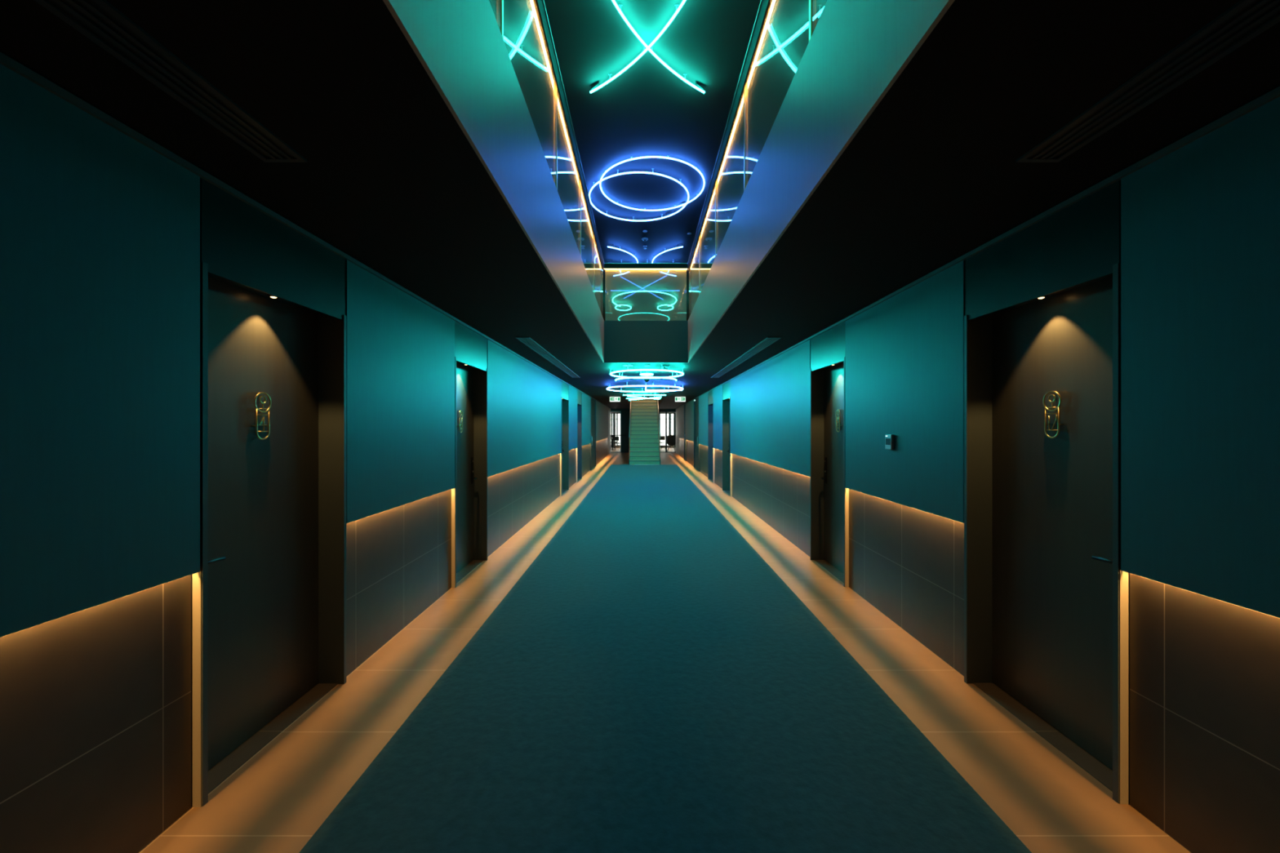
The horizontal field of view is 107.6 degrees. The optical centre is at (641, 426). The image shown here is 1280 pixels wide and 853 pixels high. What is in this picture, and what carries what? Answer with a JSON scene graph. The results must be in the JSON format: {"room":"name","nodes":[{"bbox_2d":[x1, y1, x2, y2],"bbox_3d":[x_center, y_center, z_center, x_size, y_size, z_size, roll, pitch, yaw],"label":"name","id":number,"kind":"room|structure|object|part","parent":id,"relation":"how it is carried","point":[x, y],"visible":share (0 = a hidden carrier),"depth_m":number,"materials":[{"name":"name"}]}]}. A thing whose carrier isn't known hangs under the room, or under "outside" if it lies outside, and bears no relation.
{"room":"hotel corridor","nodes":[
{"label":"hotel corridor","id":0,"kind":"room"},
{"bbox_2d":[0,52,608,852],"bbox_3d":[-1.978,0.244,10.100,0.514,2.511,28.200,0,0,0],"label":"wall","id":1,"kind":"structure","parent":0,"point":[100,221],"depth_m":1.60,"materials":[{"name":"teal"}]},
{"bbox_3d":[-1.758,-0.205,-1.079,0.047,1.551,5.841,0,0,0],"label":"panel","id":2,"kind":"part","parent":1,"relation":"part of","materials":[{"name":"teal paint"}]},
{"bbox_2d":[191,177,346,807],"bbox_3d":[-1.830,0.260,2.300,0.194,2.481,0.908,0,0,0],"label":"door","id":3,"kind":"structure","parent":1,"relation":"in","point":[268,590],"depth_m":2.31,"materials":[{"name":"brown wood"}]},
{"bbox_3d":[-1.844,0.572,1.982,0.054,0.023,0.130,0,0,0],"label":"lever","id":4,"kind":"part","parent":3,"relation":"part of","materials":[{"name":"black metal"}]},
{"bbox_2d":[251,391,271,439],"bbox_3d":[-1.869,-0.051,2.300,0.026,0.235,0.102,0,0,0],"label":"number sign","id":5,"kind":"object","parent":3,"relation":"attached to","point":[257,410],"visible":1,"depth_m":2.30,"materials":[{"name":"gold metal"}]},
{"bbox_3d":[-1.860,-0.010,2.300,0.008,0.153,0.082,0,0,0],"label":"pill frame","id":6,"kind":"part","parent":5,"relation":"part of","materials":[{"name":"gold metal"}]},
{"bbox_2d":[266,293,279,298],"bbox_3d":[-1.807,-0.640,2.300,0.052,0.020,0.052,0,0,0],"label":"recessed light","id":7,"kind":"object","parent":3,"relation":"attached to","point":[268,295],"visible":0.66,"depth_m":2.29,"materials":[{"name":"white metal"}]},
{"bbox_3d":[-1.743,-0.993,10.100,0.044,0.024,28.200,0,0,0],"label":"trim","id":8,"kind":"part","parent":1,"relation":"part of","materials":[{"name":"grey"}]},
{"bbox_3d":[-1.758,-0.205,3.555,0.047,1.551,1.592,0,0,0],"label":"panel","id":9,"kind":"part","parent":1,"relation":"part of","materials":[{"name":"teal paint"}]},
{"bbox_2d":[451,320,487,587],"bbox_3d":[-1.830,0.260,4.815,0.194,2.481,0.918,0,0,0],"label":"door","id":10,"kind":"structure","parent":1,"relation":"in","point":[469,493],"depth_m":5.03,"materials":[{"name":"brown wood"}]},
{"bbox_2d":[458,409,462,432],"bbox_3d":[-1.869,-0.051,4.815,0.026,0.235,0.102,0,0,0],"label":"number sign","id":11,"kind":"object","parent":10,"relation":"attached to","point":[461,411],"visible":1,"depth_m":4.81,"materials":[{"name":"gold metal"}]},
{"bbox_3d":[-1.860,-0.010,4.815,0.008,0.153,0.082,0,0,0],"label":"pill frame","id":12,"kind":"part","parent":11,"relation":"part of","materials":[{"name":"gold metal"}]},
{"bbox_3d":[-1.877,0.485,5.188,0.011,0.290,0.044,0,0,0],"label":"lock plate","id":13,"kind":"part","parent":10,"relation":"part of","materials":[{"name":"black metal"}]},
{"bbox_3d":[-1.758,-0.205,7.700,0.047,1.551,4.842,0,0,0],"label":"panel","id":14,"kind":"part","parent":1,"relation":"part of","materials":[{"name":"teal paint"}]},
{"bbox_2d":[560,381,568,496],"bbox_3d":[-1.830,0.260,10.625,0.194,2.481,0.998,0,0,0],"label":"door","id":15,"kind":"structure","parent":1,"relation":"in","point":[564,455],"depth_m":11.10,"materials":[{"name":"brown wood"}]},
{"bbox_3d":[-1.830,0.425,10.625,0.194,2.150,0.990,0,0,0],"label":"frame","id":16,"kind":"part","parent":15,"relation":"part of","materials":[{"name":"grey"}]},
{"bbox_3d":[-1.758,-0.205,11.870,0.047,1.551,1.482,0,0,0],"label":"panel","id":17,"kind":"part","parent":1,"relation":"part of","materials":[{"name":"teal paint"}]},
{"bbox_2d":[576,390,582,482],"bbox_3d":[-1.830,0.260,13.070,0.194,2.481,0.908,0,0,0],"label":"door","id":18,"kind":"structure","parent":1,"relation":"in","point":[579,450],"depth_m":13.50,"materials":[{"name":"brown wood"}]},
{"bbox_3d":[-1.758,-0.205,14.760,0.047,1.551,2.462,0,0,0],"label":"panel","id":19,"kind":"part","parent":1,"relation":"part of","materials":[{"name":"teal paint"}]},
{"bbox_2d":[590,398,595,470],"bbox_3d":[-1.765,0.260,16.850,0.119,2.481,1.700,0,0,0],"label":"door","id":20,"kind":"structure","parent":1,"relation":"in","point":[593,445],"depth_m":16.95,"materials":[{"name":"grey"}]},
{"bbox_3d":[-1.758,-0.205,20.954,0.047,1.551,6.491,0,0,0],"label":"panel","id":21,"kind":"part","parent":1,"relation":"part of","materials":[{"name":"beige paint"}]},
{"bbox_2d":[607,407,610,455],"bbox_3d":[-2.010,0.244,25.600,0.450,2.511,2.800,0,0,0],"label":"wall","id":22,"kind":"structure","parent":0,"point":[609,409],"depth_m":25.76,"materials":[{"name":"beige paint"}]},
{"bbox_2d":[0,0,1279,408],"bbox_3d":[0.250,-1.333,14.600,12.500,0.644,37.200,0,0,0],"label":"ceiling","id":23,"kind":"structure","parent":0,"point":[390,179],"depth_m":1.65,"materials":[{"name":"black paint"}]},
{"bbox_2d":[34,0,307,162],"bbox_3d":[-1.350,-1.007,-0.310,0.160,0.008,4.180,0,0,0],"label":"ceiling vent","id":24,"kind":"object","parent":23,"relation":"in","point":[100,21],"visible":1,"depth_m":1.33,"materials":[{"name":"grey metal"}]},
{"bbox_2d":[382,0,604,362],"bbox_3d":[-0.607,-1.343,3.990,0.014,0.664,6.880,0,0,0],"label":"fascia","id":25,"kind":"object","parent":23,"relation":"attached to","point":[460,45],"visible":1,"depth_m":1.96,"materials":[{"name":"paint"}]},
{"bbox_2d":[515,337,580,377],"bbox_3d":[-1.350,-1.007,7.480,0.160,0.008,4.360,0,0,0],"label":"ceiling vent","id":26,"kind":"object","parent":23,"relation":"in","point":[528,341],"visible":1,"depth_m":6.55,"materials":[{"name":"grey metal"}]},
{"bbox_2d":[496,0,604,315],"bbox_3d":[-0.634,-2.115,3.990,0.080,0.940,6.880,0,0,0],"label":"ceiling recess side","id":27,"kind":"object","parent":23,"relation":"on","point":[581,221],"visible":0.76,"depth_m":3.95,"materials":[{"name":"glass"}]},
{"bbox_3d":[-0.626,-2.065,2.070,0.024,0.840,0.023,0,0,0],"label":"post","id":28,"kind":"part","parent":27,"relation":"part of","materials":[{"name":"gold metal"}]},
{"bbox_3d":[-0.626,-2.065,3.400,0.024,0.840,0.023,0,0,0],"label":"post","id":29,"kind":"part","parent":27,"relation":"part of","materials":[{"name":"gold metal"}]},
{"bbox_3d":[-0.638,-2.518,3.990,0.072,0.134,6.880,0,0,0],"label":"handrail","id":30,"kind":"part","parent":27,"relation":"part of","materials":[{"name":"brown metal"}]},
{"bbox_3d":[-0.624,-2.070,4.070,0.012,0.850,1.316,0,0,0],"label":"glass panel","id":31,"kind":"part","parent":27,"relation":"part of","materials":[{"name":"clear glass"}]},
{"bbox_3d":[-0.626,-2.065,4.740,0.024,0.840,0.023,0,0,0],"label":"post","id":32,"kind":"part","parent":27,"relation":"part of","materials":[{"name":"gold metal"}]},
{"bbox_3d":[-0.624,-2.070,5.405,0.012,0.850,1.306,0,0,0],"label":"glass panel","id":33,"kind":"part","parent":27,"relation":"part of","materials":[{"name":"clear glass"}]},
{"bbox_3d":[-0.624,-2.070,6.750,0.012,0.850,1.336,0,0,0],"label":"glass panel","id":34,"kind":"part","parent":27,"relation":"part of","materials":[{"name":"clear glass"}]},
{"bbox_2d":[609,396,620,401],"bbox_3d":[-0.912,-0.923,15.914,0.355,0.165,0.032,0,0,0],"label":"exit sign","id":35,"kind":"object","parent":23,"relation":"hanging from","point":[611,398],"visible":1,"depth_m":15.90,"materials":[{"name":"plastic"}]},
{"bbox_2d":[626,391,662,399],"bbox_3d":[0.077,-0.930,14.495,1.246,0.157,1.733,0,0,0],"label":"light","id":36,"kind":"object","parent":23,"relation":"attached to","point":[654,397],"visible":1,"depth_m":14.50,"materials":[{"name":"white plastic"}]},
{"bbox_2d":[606,382,683,392],"bbox_3d":[0.075,-0.943,11.450,1.878,0.133,1.873,0,0,0],"label":"light","id":37,"kind":"object","parent":23,"relation":"attached to","point":[679,387],"visible":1,"depth_m":11.44,"materials":[{"name":"white plastic"}]},
{"bbox_2d":[604,262,687,271],"bbox_3d":[0.064,-2.115,7.452,1.312,0.940,0.080,0,0,0],"label":"light strip","id":38,"kind":"object","parent":23,"relation":"on","point":[609,267],"visible":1,"depth_m":7.42,"materials":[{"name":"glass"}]},
{"bbox_2d":[604,320,688,362],"bbox_3d":[0.064,-1.343,7.425,1.328,0.664,0.014,0,0,0],"label":"fascia","id":39,"kind":"object","parent":23,"relation":"attached to","point":[624,341],"visible":1,"depth_m":7.42,"materials":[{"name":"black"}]},
{"bbox_2d":[615,370,676,381],"bbox_3d":[0.078,-0.941,8.680,1.179,0.137,0.582,0,0,0],"label":"light","id":40,"kind":"object","parent":23,"relation":"attached to","point":[646,376],"visible":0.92,"depth_m":8.46,"materials":[{"name":"white plastic"}]},
{"bbox_2d":[609,364,684,378],"bbox_3d":[0.086,-0.951,8.210,1.294,0.117,1.293,0,0,0],"label":"light","id":41,"kind":"object","parent":23,"relation":"attached to","point":[647,374],"visible":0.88,"depth_m":8.04,"materials":[{"name":"white plastic"}]},
{"bbox_2d":[662,364,669,369],"bbox_3d":[0.400,-0.980,7.780,0.128,0.063,0.128,0,0,0],"label":"smoke detector","id":42,"kind":"object","parent":23,"relation":"attached to","point":[664,366],"visible":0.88,"depth_m":7.74,"materials":[{"name":"white plastic"}]},
{"bbox_2d":[675,396,685,401],"bbox_3d":[1.302,-0.923,15.914,0.355,0.165,0.032,0,0,0],"label":"exit sign","id":43,"kind":"object","parent":23,"relation":"hanging from","point":[677,398],"visible":1,"depth_m":15.90,"materials":[{"name":"green plastic"}]},
{"bbox_2d":[711,337,781,377],"bbox_3d":[1.500,-1.007,7.480,0.160,0.008,4.360,0,0,0],"label":"ceiling vent","id":44,"kind":"object","parent":23,"relation":"in","point":[767,341],"visible":1,"depth_m":6.55,"materials":[{"name":"grey metal"}]},
{"bbox_2d":[687,0,816,317],"bbox_3d":[0.762,-2.115,3.990,0.080,0.940,6.880,0,0,0],"label":"ceiling recess side","id":45,"kind":"object","parent":23,"relation":"on","point":[700,260],"visible":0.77,"depth_m":4.09,"materials":[{"name":"glass"}]},
{"bbox_3d":[0.752,-2.070,6.750,0.012,0.850,1.336,0,0,0],"label":"glass panel","id":46,"kind":"part","parent":45,"relation":"part of","materials":[{"name":"clear glass"}]},
{"bbox_3d":[0.754,-2.065,6.070,0.024,0.840,0.023,0,0,0],"label":"post","id":47,"kind":"part","parent":45,"relation":"part of","materials":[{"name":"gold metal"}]},
{"bbox_3d":[0.752,-2.070,5.405,0.012,0.850,1.306,0,0,0],"label":"glass panel","id":48,"kind":"part","parent":45,"relation":"part of","materials":[{"name":"clear glass"}]},
{"bbox_3d":[0.754,-2.065,4.740,0.024,0.840,0.023,0,0,0],"label":"post","id":49,"kind":"part","parent":45,"relation":"part of","materials":[{"name":"gold metal"}]},
{"bbox_3d":[0.752,-2.070,4.070,0.012,0.850,1.316,0,0,0],"label":"glass panel","id":50,"kind":"part","parent":45,"relation":"part of","materials":[{"name":"clear glass"}]},
{"bbox_3d":[0.766,-2.518,3.990,0.072,0.134,6.880,0,0,0],"label":"handrail","id":51,"kind":"part","parent":45,"relation":"part of","materials":[{"name":"brown metal"}]},
{"bbox_3d":[0.754,-2.065,3.400,0.024,0.840,0.023,0,0,0],"label":"post","id":52,"kind":"part","parent":45,"relation":"part of","materials":[{"name":"gold metal"}]},
{"bbox_3d":[0.754,-2.065,2.070,0.024,0.840,0.023,0,0,0],"label":"post","id":53,"kind":"part","parent":45,"relation":"part of","materials":[{"name":"gold metal"}]},
{"bbox_2d":[688,0,955,362],"bbox_3d":[0.735,-1.343,3.990,0.014,0.664,6.880,0,0,0],"label":"fascia","id":54,"kind":"object","parent":23,"relation":"attached to","point":[855,51],"visible":1,"depth_m":1.96,"materials":[{"name":"paint"}]},
{"bbox_2d":[1015,0,1279,162],"bbox_3d":[1.500,-1.007,-0.310,0.160,0.008,4.180,0,0,0],"label":"ceiling vent","id":55,"kind":"object","parent":23,"relation":"in","point":[1246,20],"visible":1,"depth_m":1.34,"materials":[{"name":"grey metal"}]},
{"bbox_2d":[610,408,675,452],"bbox_3d":[0.250,0.244,27.075,12.500,2.511,0.150,0,0,0],"label":"wall","id":56,"kind":"structure","parent":0,"point":[624,412],"depth_m":27.00,"materials":[{"name":"grey paint"}]},
{"bbox_2d":[610,410,626,452],"bbox_3d":[-1.380,0.300,27.023,0.960,2.400,0.155,0,0,0],"label":"door","id":57,"kind":"structure","parent":56,"relation":"in","point":[620,435],"depth_m":27.03,"materials":[{"name":"black metal"}]},
{"bbox_2d":[658,410,675,452],"bbox_3d":[1.500,0.300,27.065,1.040,2.400,0.070,0,0,0],"label":"window","id":58,"kind":"structure","parent":56,"relation":"in","point":[665,411],"depth_m":27.03,"materials":[{"name":"black metal"}]},
{"bbox_2d":[610,412,675,448],"bbox_3d":[0.250,0.294,30.100,12.700,2.611,6.200,0,0,0],"label":"wall","id":59,"kind":"structure","parent":0,"point":[663,446],"depth_m":33.10,"materials":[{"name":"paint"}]},
{"bbox_2d":[611,413,612,447],"bbox_3d":[-2.096,0.265,32.872,0.116,2.410,0.064,0,0,19],"label":"curtain","id":60,"kind":"object","parent":59,"relation":"hanging from","point":[611,413],"visible":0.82,"depth_m":32.90,"materials":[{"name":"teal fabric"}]},
{"bbox_2d":[613,413,615,447],"bbox_3d":[-1.935,0.265,32.870,0.190,2.410,0.089,0,0,0],"label":"curtain","id":61,"kind":"object","parent":59,"relation":"hanging from","point":[614,414],"visible":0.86,"depth_m":32.88,"materials":[{"name":"grey fabric"}]},
{"bbox_2d":[659,413,669,435],"bbox_3d":[1.600,0.215,33.130,0.700,2.330,0.100,0,0,0],"label":"window","id":62,"kind":"structure","parent":59,"relation":"in","point":[660,413],"depth_m":33.08,"materials":[{"name":"black metal"}]},
{"bbox_2d":[669,413,671,447],"bbox_3d":[1.998,0.265,32.872,0.126,2.410,0.064,0,0,17],"label":"curtain","id":63,"kind":"object","parent":59,"relation":"hanging from","point":[669,413],"visible":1,"depth_m":32.88,"materials":[{"name":"grey fabric"}]},
{"bbox_2d":[673,413,675,447],"bbox_3d":[2.310,0.265,32.870,0.180,2.410,0.089,0,0,0],"label":"curtain","id":64,"kind":"object","parent":59,"relation":"hanging from","point":[674,414],"visible":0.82,"depth_m":32.86,"materials":[{"name":"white fabric"}]},
{"bbox_2d":[488,0,826,320],"bbox_3d":[0.081,-4.065,12.000,4.832,0.100,32.000,0,0,0],"label":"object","id":65,"kind":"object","parent":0,"point":[646,109],"depth_m":5.88,"materials":[{"name":"grey paint"}]},
{"bbox_2d":[607,244,638,262],"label":"light","id":66,"kind":"object","parent":65,"relation":"attached to","point":[607,245],"depth_m":10.47,"materials":[{"name":"white plastic"}]},
{"bbox_2d":[588,168,688,221],"bbox_3d":[-0.050,-3.971,8.120,1.733,0.084,1.733,0,0,0],"label":"light","id":67,"kind":"object","parent":65,"relation":"attached to","point":[630,172],"visible":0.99,"depth_m":7.81,"materials":[{"name":"white plastic"}]},
{"bbox_2d":[612,288,676,311],"bbox_3d":[0.083,-3.971,14.780,2.028,0.084,2.283,0,0,0],"label":"light","id":68,"kind":"object","parent":65,"relation":"attached to","point":[628,308],"visible":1,"depth_m":15.12,"materials":[{"name":"white plastic"}]},
{"bbox_2d":[590,0,705,93],"bbox_3d":[0.065,-3.971,4.207,1.356,0.084,2.657,0,0,0],"label":"light","id":69,"kind":"object","parent":65,"relation":"attached to","point":[647,47],"visible":1,"depth_m":4.95,"materials":[{"name":"white plastic"}]},
{"bbox_2d":[600,155,705,211],"bbox_3d":[0.170,-3.998,7.760,1.733,0.073,1.733,0,0,0],"label":"light","id":70,"kind":"object","parent":65,"relation":"attached to","point":[646,157],"visible":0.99,"depth_m":7.43,"materials":[{"name":"white plastic"}]},
{"bbox_2d":[651,244,683,262],"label":"light","id":71,"kind":"object","parent":65,"relation":"attached to","point":[652,260],"depth_m":10.52,"materials":[{"name":"white plastic"}]},
{"bbox_2d":[660,271,676,276],"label":"light","id":72,"kind":"object","parent":65,"relation":"attached to","point":[660,272],"depth_m":12.18,"materials":[{"name":"white plastic"}]},
{"bbox_2d":[138,448,1191,852],"bbox_3d":[0.250,1.550,14.600,12.500,0.100,37.200,0,0,0],"label":"floor","id":73,"kind":"structure","parent":0,"point":[275,802],"depth_m":2.33,"materials":[{"name":"beige tile"}]},
{"bbox_2d":[610,435,617,448],"bbox_3d":[-1.925,1.061,31.314,0.448,0.882,0.498,0,0,-20],"label":"chair","id":74,"kind":"object","parent":73,"relation":"on","point":[611,436],"visible":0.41,"depth_m":31.46,"materials":[{"name":"grey fabric"}]},
{"bbox_2d":[612,436,620,450],"bbox_3d":[-1.555,1.061,29.386,0.448,0.882,0.498,0,0,20],"label":"chair","id":75,"kind":"object","parent":73,"relation":"on","point":[615,438],"visible":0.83,"depth_m":29.20,"materials":[{"name":"grey fabric"}]},
{"bbox_3d":[-1.624,0.750,29.196,0.420,0.260,0.035,0,0,20],"label":"backrest","id":76,"kind":"part","parent":75,"relation":"part of","materials":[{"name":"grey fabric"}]},
{"bbox_2d":[616,419,620,448],"bbox_3d":[-1.415,0.510,33.020,0.770,1.980,0.030,0,0,0],"label":"guard","id":77,"kind":"object","parent":73,"relation":"on","point":[617,420],"visible":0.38,"depth_m":33.01,"materials":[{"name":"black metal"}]},
{"bbox_2d":[628,399,660,464],"bbox_3d":[0.110,-0.547,20.961,1.268,4.095,5.142,0,0,0],"label":"staircase","id":78,"kind":"structure","parent":73,"relation":"on","point":[644,429],"depth_m":20.03,"materials":[{"name":"green"}]},
{"bbox_3d":[-0.500,-1.071,20.961,0.048,3.047,5.125,0,0,0],"label":"handrail","id":79,"kind":"part","parent":78,"relation":"part of","materials":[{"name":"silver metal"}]},
{"bbox_3d":[-0.500,-0.636,20.966,0.012,3.878,5.092,0,0,0],"label":"glass","id":80,"kind":"part","parent":78,"relation":"part of","materials":[{"name":"clear glass"}]},
{"bbox_3d":[0.720,-0.636,20.966,0.012,3.878,5.092,0,0,0],"label":"glass","id":81,"kind":"part","parent":78,"relation":"part of","materials":[{"name":"clear glass"}]},
{"bbox_3d":[0.720,-1.071,20.961,0.048,3.047,5.125,0,0,0],"label":"handrail","id":82,"kind":"part","parent":78,"relation":"part of","materials":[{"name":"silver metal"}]},
{"bbox_2d":[660,435,665,448],"bbox_3d":[1.228,1.061,30.587,0.448,0.882,0.498,0,0,-30],"label":"chair","id":83,"kind":"object","parent":73,"relation":"on","point":[662,437],"visible":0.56,"depth_m":30.45,"materials":[{"name":"grey fabric"}]},
{"bbox_3d":[1.329,0.750,30.412,0.420,0.260,0.035,0,0,-30],"label":"backrest","id":84,"kind":"part","parent":83,"relation":"part of","materials":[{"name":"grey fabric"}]},
{"bbox_2d":[298,464,1031,852],"bbox_3d":[0.083,1.497,7.200,2.571,0.006,22.360,0,0,0],"label":"carpet","id":85,"kind":"object","parent":73,"relation":"on","point":[649,682],"visible":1,"depth_m":2.29,"materials":[{"name":"teal carpet"}]},
{"bbox_2d":[666,435,675,451],"bbox_3d":[1.780,1.003,28.150,0.718,1.005,0.620,0,0,0],"label":"tub chair","id":86,"kind":"object","parent":73,"relation":"on","point":[671,439],"visible":0.8,"depth_m":27.93,"materials":[{"name":"grey fabric"}]},
{"bbox_2d":[675,408,679,454],"bbox_3d":[2.172,0.244,25.600,0.450,2.511,2.800,0,0,0],"label":"wall","id":87,"kind":"structure","parent":0,"point":[677,409],"depth_m":25.88,"materials":[{"name":"beige paint"}]},
{"bbox_2d":[678,86,1279,852],"bbox_3d":[2.140,0.244,10.100,0.514,2.511,28.200,0,0,0],"label":"wall","id":88,"kind":"structure","parent":0,"point":[1200,214],"depth_m":1.71,"materials":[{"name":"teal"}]},
{"bbox_3d":[1.921,-0.205,22.654,0.047,1.551,3.091,0,0,0],"label":"panel","id":89,"kind":"part","parent":88,"relation":"part of","materials":[{"name":"beige paint"}]},
{"bbox_2d":[684,404,686,461],"bbox_3d":[1.927,0.260,20.725,0.119,2.481,0.750,0,0,0],"label":"door","id":90,"kind":"structure","parent":88,"relation":"in","point":[685,440],"depth_m":20.80,"materials":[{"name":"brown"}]},
{"bbox_3d":[1.921,-0.205,18.725,0.047,1.551,3.232,0,0,0],"label":"panel","id":91,"kind":"part","parent":88,"relation":"part of","materials":[{"name":"beige paint"}]},
{"bbox_2d":[693,397,699,471],"bbox_3d":[1.927,0.260,16.375,0.119,2.481,1.450,0,0,0],"label":"door","id":92,"kind":"structure","parent":88,"relation":"in","point":[696,446],"depth_m":16.46,"materials":[{"name":"grey"}]},
{"bbox_3d":[1.921,-0.205,14.535,0.047,1.551,2.212,0,0,0],"label":"panel","id":93,"kind":"part","parent":88,"relation":"part of","materials":[{"name":"teal paint"}]},
{"bbox_2d":[707,389,714,483],"bbox_3d":[1.992,0.260,12.950,0.194,2.481,0.948,0,0,0],"label":"door","id":94,"kind":"structure","parent":88,"relation":"in","point":[710,406],"depth_m":13.40,"materials":[{"name":"brown wood"}]},
{"bbox_3d":[1.921,-0.205,11.755,0.047,1.551,1.432,0,0,0],"label":"panel","id":95,"kind":"part","parent":88,"relation":"part of","materials":[{"name":"teal paint"}]},
{"bbox_2d":[722,381,732,496],"bbox_3d":[1.992,0.260,10.540,0.194,2.481,0.988,0,0,0],"label":"door","id":96,"kind":"structure","parent":88,"relation":"in","point":[726,455],"depth_m":11.01,"materials":[{"name":"brown wood"}]},
{"bbox_3d":[1.921,-0.205,7.665,0.047,1.551,4.752,0,0,0],"label":"panel","id":97,"kind":"part","parent":88,"relation":"part of","materials":[{"name":"teal paint"}]},
{"bbox_2d":[809,321,848,586],"bbox_3d":[1.992,0.260,4.830,0.194,2.481,0.908,0,0,0],"label":"door","id":98,"kind":"structure","parent":88,"relation":"in","point":[828,493],"depth_m":5.05,"materials":[{"name":"brown wood"}]},
{"bbox_3d":[2.038,0.485,5.198,0.011,0.290,0.044,0,0,0],"label":"lock plate","id":99,"kind":"part","parent":98,"relation":"part of","materials":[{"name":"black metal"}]},
{"bbox_2d":[835,409,841,431],"bbox_3d":[2.031,-0.059,4.830,0.026,0.235,0.102,0,0,0],"label":"number sign","id":100,"kind":"object","parent":98,"relation":"attached to","point":[837,417],"visible":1,"depth_m":4.83,"materials":[{"name":"gold metal"}]},
{"bbox_3d":[2.022,-0.017,4.830,0.008,0.153,0.082,0,0,0],"label":"pill frame","id":101,"kind":"part","parent":100,"relation":"part of","materials":[{"name":"gold metal"}]},
{"bbox_2d":[884,434,893,449],"bbox_3d":[1.885,0.117,3.570,0.023,0.115,0.090,0,0,0],"label":"controller","id":102,"kind":"object","parent":88,"relation":"attached to","point":[889,438],"visible":1,"depth_m":3.55,"materials":[{"name":"grey plastic"}]},
{"bbox_3d":[1.921,-0.205,3.568,0.047,1.551,1.605,0,0,0],"label":"panel","id":103,"kind":"part","parent":88,"relation":"part of","materials":[{"name":"teal paint"}]},
{"bbox_3d":[1.905,-0.993,10.100,0.044,0.024,28.200,0,0,0],"label":"trim","id":104,"kind":"part","parent":88,"relation":"part of","materials":[{"name":"grey"}]},
{"bbox_2d":[964,180,1129,804],"bbox_3d":[1.992,0.260,2.311,0.194,2.481,0.900,0,0,0],"label":"door","id":105,"kind":"structure","parent":88,"relation":"in","point":[1046,591],"depth_m":2.31,"materials":[{"name":"brown wood"}]},
{"bbox_2d":[1035,294,1048,299],"bbox_3d":[1.969,-0.640,2.311,0.052,0.020,0.052,0,0,0],"label":"recessed light","id":106,"kind":"object","parent":105,"relation":"attached to","point":[1045,296],"visible":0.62,"depth_m":2.31,"materials":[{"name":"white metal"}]},
{"bbox_2d":[1042,391,1063,438],"bbox_3d":[2.031,-0.059,2.311,0.026,0.235,0.102,0,0,0],"label":"number sign","id":107,"kind":"object","parent":105,"relation":"attached to","point":[1057,416],"visible":1,"depth_m":2.31,"materials":[{"name":"gold metal"}]},
{"bbox_3d":[2.022,-0.017,2.311,0.008,0.153,0.082,0,0,0],"label":"pill frame","id":108,"kind":"part","parent":107,"relation":"part of","materials":[{"name":"gold metal"}]},
{"bbox_3d":[2.006,0.572,1.997,0.054,0.023,0.130,0,0,0],"label":"lever","id":109,"kind":"part","parent":105,"relation":"part of","materials":[{"name":"black metal"}]},
{"bbox_3d":[1.921,-0.205,-1.072,0.047,1.551,5.856,0,0,0],"label":"panel","id":110,"kind":"part","parent":88,"relation":"part of","materials":[{"name":"teal paint"}]}
]}

